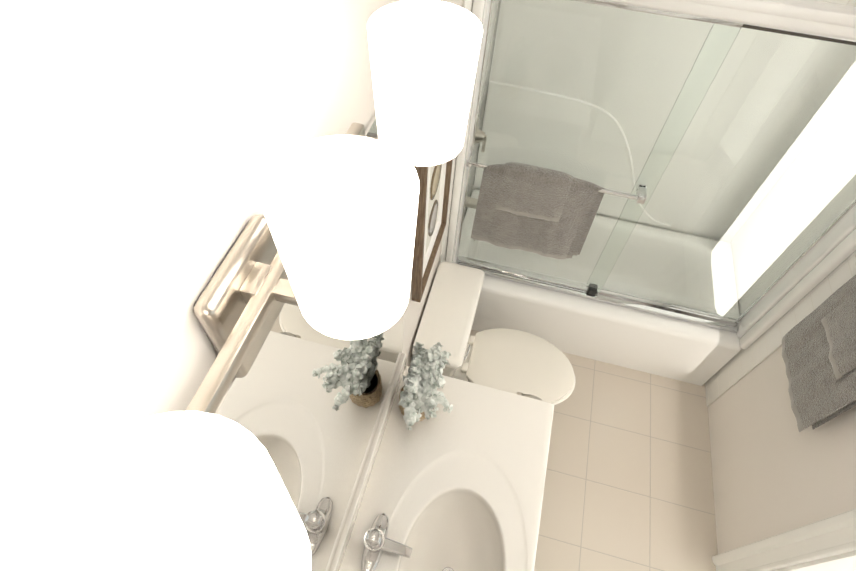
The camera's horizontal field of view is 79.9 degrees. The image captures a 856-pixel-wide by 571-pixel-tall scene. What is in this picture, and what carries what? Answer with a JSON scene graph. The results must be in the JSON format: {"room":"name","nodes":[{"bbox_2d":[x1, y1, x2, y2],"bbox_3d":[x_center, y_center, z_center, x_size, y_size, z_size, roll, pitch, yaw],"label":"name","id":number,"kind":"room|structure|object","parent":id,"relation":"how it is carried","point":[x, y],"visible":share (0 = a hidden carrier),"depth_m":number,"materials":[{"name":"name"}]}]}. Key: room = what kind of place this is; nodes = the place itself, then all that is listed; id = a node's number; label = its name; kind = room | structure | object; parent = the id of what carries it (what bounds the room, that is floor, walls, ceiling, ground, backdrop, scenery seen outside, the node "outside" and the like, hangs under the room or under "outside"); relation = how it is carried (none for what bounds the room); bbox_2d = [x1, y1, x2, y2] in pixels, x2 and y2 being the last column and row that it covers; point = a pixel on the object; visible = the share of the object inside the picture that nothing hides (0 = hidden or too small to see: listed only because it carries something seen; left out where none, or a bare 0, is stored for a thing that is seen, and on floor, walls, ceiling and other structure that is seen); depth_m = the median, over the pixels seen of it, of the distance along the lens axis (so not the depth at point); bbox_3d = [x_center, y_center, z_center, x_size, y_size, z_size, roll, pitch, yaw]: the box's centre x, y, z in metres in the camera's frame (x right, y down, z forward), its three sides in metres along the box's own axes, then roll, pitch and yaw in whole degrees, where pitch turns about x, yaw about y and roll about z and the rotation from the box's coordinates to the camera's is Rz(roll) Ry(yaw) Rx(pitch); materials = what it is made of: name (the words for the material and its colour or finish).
{"room":"bathroom","nodes":[
{"label":"bathroom","id":0,"kind":"room"},
{"bbox_2d":[0,0,462,570],"bbox_3d":[-0.149,0.020,1.407,0.100,2.740,3.350,13,54,7],"label":"wall","id":1,"kind":"structure","parent":0,"point":[144,144],"depth_m":0.36,"materials":[{"name":"white paint"}]},
{"bbox_2d":[13,0,482,570],"bbox_3d":[-0.106,-0.004,0.485,0.192,0.266,0.596,13,54,7],"label":"sconce","id":2,"kind":"object","parent":1,"relation":"attached to","point":[325,242],"visible":1,"depth_m":0.39,"materials":[{"name":"silver metal"}]},
{"bbox_2d":[215,112,402,570],"bbox_3d":[-0.231,0.397,1.016,0.005,1.068,1.266,13,54,7],"label":"mirror","id":3,"kind":"object","parent":1,"relation":"attached to","point":[303,401],"visible":0.44,"depth_m":0.96,"materials":[{"name":"mirror"}]},
{"bbox_2d":[412,158,452,301],"bbox_3d":[0.023,-0.328,1.564,0.032,0.794,0.387,13,54,7],"label":"frame","id":4,"kind":"object","parent":1,"relation":"attached to","point":[434,192],"visible":0.52,"depth_m":1.66,"materials":[{"name":"brown wood"}]},
{"bbox_2d":[439,0,472,263],"bbox_3d":[0.180,-0.677,2.273,0.008,2.190,0.860,13,54,7],"label":"wall tile","id":5,"kind":"structure","parent":1,"relation":"attached to","point":[467,5],"depth_m":2.18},
{"bbox_2d":[445,0,855,348],"bbox_3d":[0.854,-0.361,2.001,1.501,1.467,0.180,13,54,7],"label":"shower door","id":6,"kind":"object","parent":1,"relation":"attached to","point":[709,146],"visible":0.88,"depth_m":1.85,"materials":[{"name":"clear glass"}]},
{"bbox_2d":[471,162,604,258],"bbox_3d":[0.454,-0.310,2.188,0.501,0.466,0.089,13,54,7],"label":"towel","id":7,"kind":"object","parent":6,"relation":"hanging from","point":[545,212],"visible":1,"depth_m":2.13,"materials":[{"name":"grey fabric"}]},
{"bbox_2d":[470,330,717,570],"bbox_3d":[1.391,1.220,2.333,3.400,0.050,3.350,13,54,7],"label":"floor","id":8,"kind":"structure","parent":0,"point":[628,486],"depth_m":2.49,"materials":[{"name":"tile"}]},
{"bbox_2d":[329,353,554,570],"bbox_3d":[0.011,1.060,1.790,0.589,0.904,1.259,13,54,7],"label":"bathroom vanity","id":9,"kind":"object","parent":8,"relation":"on","point":[460,486],"visible":0.98,"depth_m":1.66,"materials":[{"name":"white ceramic"}]},
{"bbox_2d":[361,513,411,570],"bbox_3d":[-0.118,0.752,1.487,0.144,0.107,0.172,13,54,7],"label":"faucet","id":10,"kind":"object","parent":9,"relation":"on","point":[377,541],"visible":1,"depth_m":1.49,"materials":[{"name":"silver metal"}]},
{"bbox_2d":[398,342,452,429],"bbox_3d":[-0.007,0.367,1.661,0.191,0.291,0.307,13,54,7],"label":"plant","id":11,"kind":"object","parent":9,"relation":"on","point":[421,397],"visible":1,"depth_m":1.59,"materials":[{"name":"green plant"}]},
{"bbox_2d":[517,392,541,400],"bbox_3d":[0.373,0.468,1.964,0.128,0.161,0.077,13,54,7],"label":"paper holder","id":12,"kind":"object","parent":9,"relation":"attached to","point":[529,396],"visible":0.12,"depth_m":1.93,"materials":[{"name":"silver metal"}]},
{"bbox_2d":[412,261,575,405],"bbox_3d":[0.331,0.374,2.411,0.726,0.739,0.508,13,54,7],"label":"toilet","id":13,"kind":"object","parent":8,"relation":"on","point":[514,361],"visible":0.83,"depth_m":2.30,"materials":[{"name":"white ceramic"}]},
{"bbox_2d":[471,275,741,385],"bbox_3d":[0.889,-0.021,2.925,1.484,0.420,0.722,13,54,7],"label":"bathtub","id":14,"kind":"object","parent":8,"relation":"on","point":[687,352],"visible":0.23,"depth_m":2.63,"materials":[{"name":"white ceramic"}]},
{"bbox_2d":[708,346,855,570],"bbox_3d":[1.455,0.303,1.277,0.120,2.740,2.880,13,54,7],"label":"wall","id":15,"kind":"structure","parent":0,"point":[775,471],"depth_m":2.10,"materials":[{"name":"white paint"}]},
{"bbox_2d":[705,251,855,406],"bbox_3d":[1.641,-0.331,2.091,0.008,2.190,0.860,13,54,7],"label":"trim","id":16,"kind":"structure","parent":15,"relation":"attached to","point":[739,366],"depth_m":2.25,"materials":[{"name":"white wood"}]},
{"bbox_2d":[712,508,855,570],"bbox_3d":[1.264,0.967,1.122,0.146,2.189,0.985,13,54,7],"label":"door frame","id":17,"kind":"structure","parent":15,"relation":"attached to","point":[831,536],"depth_m":1.76,"materials":[{"name":"white paint"}]},
{"bbox_2d":[782,255,855,431],"bbox_3d":[1.409,0.247,1.748,0.106,0.480,0.610,13,54,7],"label":"towel","id":18,"kind":"object","parent":15,"relation":"attached to","point":[819,350],"visible":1,"depth_m":1.77,"materials":[{"name":"grey fabric"}]},
{"bbox_3d":[1.102,-1.024,2.231,1.640,2.740,0.100,13,54,7],"label":"wall","id":19,"kind":"structure","parent":0,"visible":0},
{"bbox_2d":[814,0,855,6],"bbox_3d":[1.020,-0.834,2.429,1.504,2.190,0.008,13,54,7],"label":"wall tile","id":20,"kind":"structure","parent":19,"relation":"attached to","point":[848,2],"depth_m":1.90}
]}

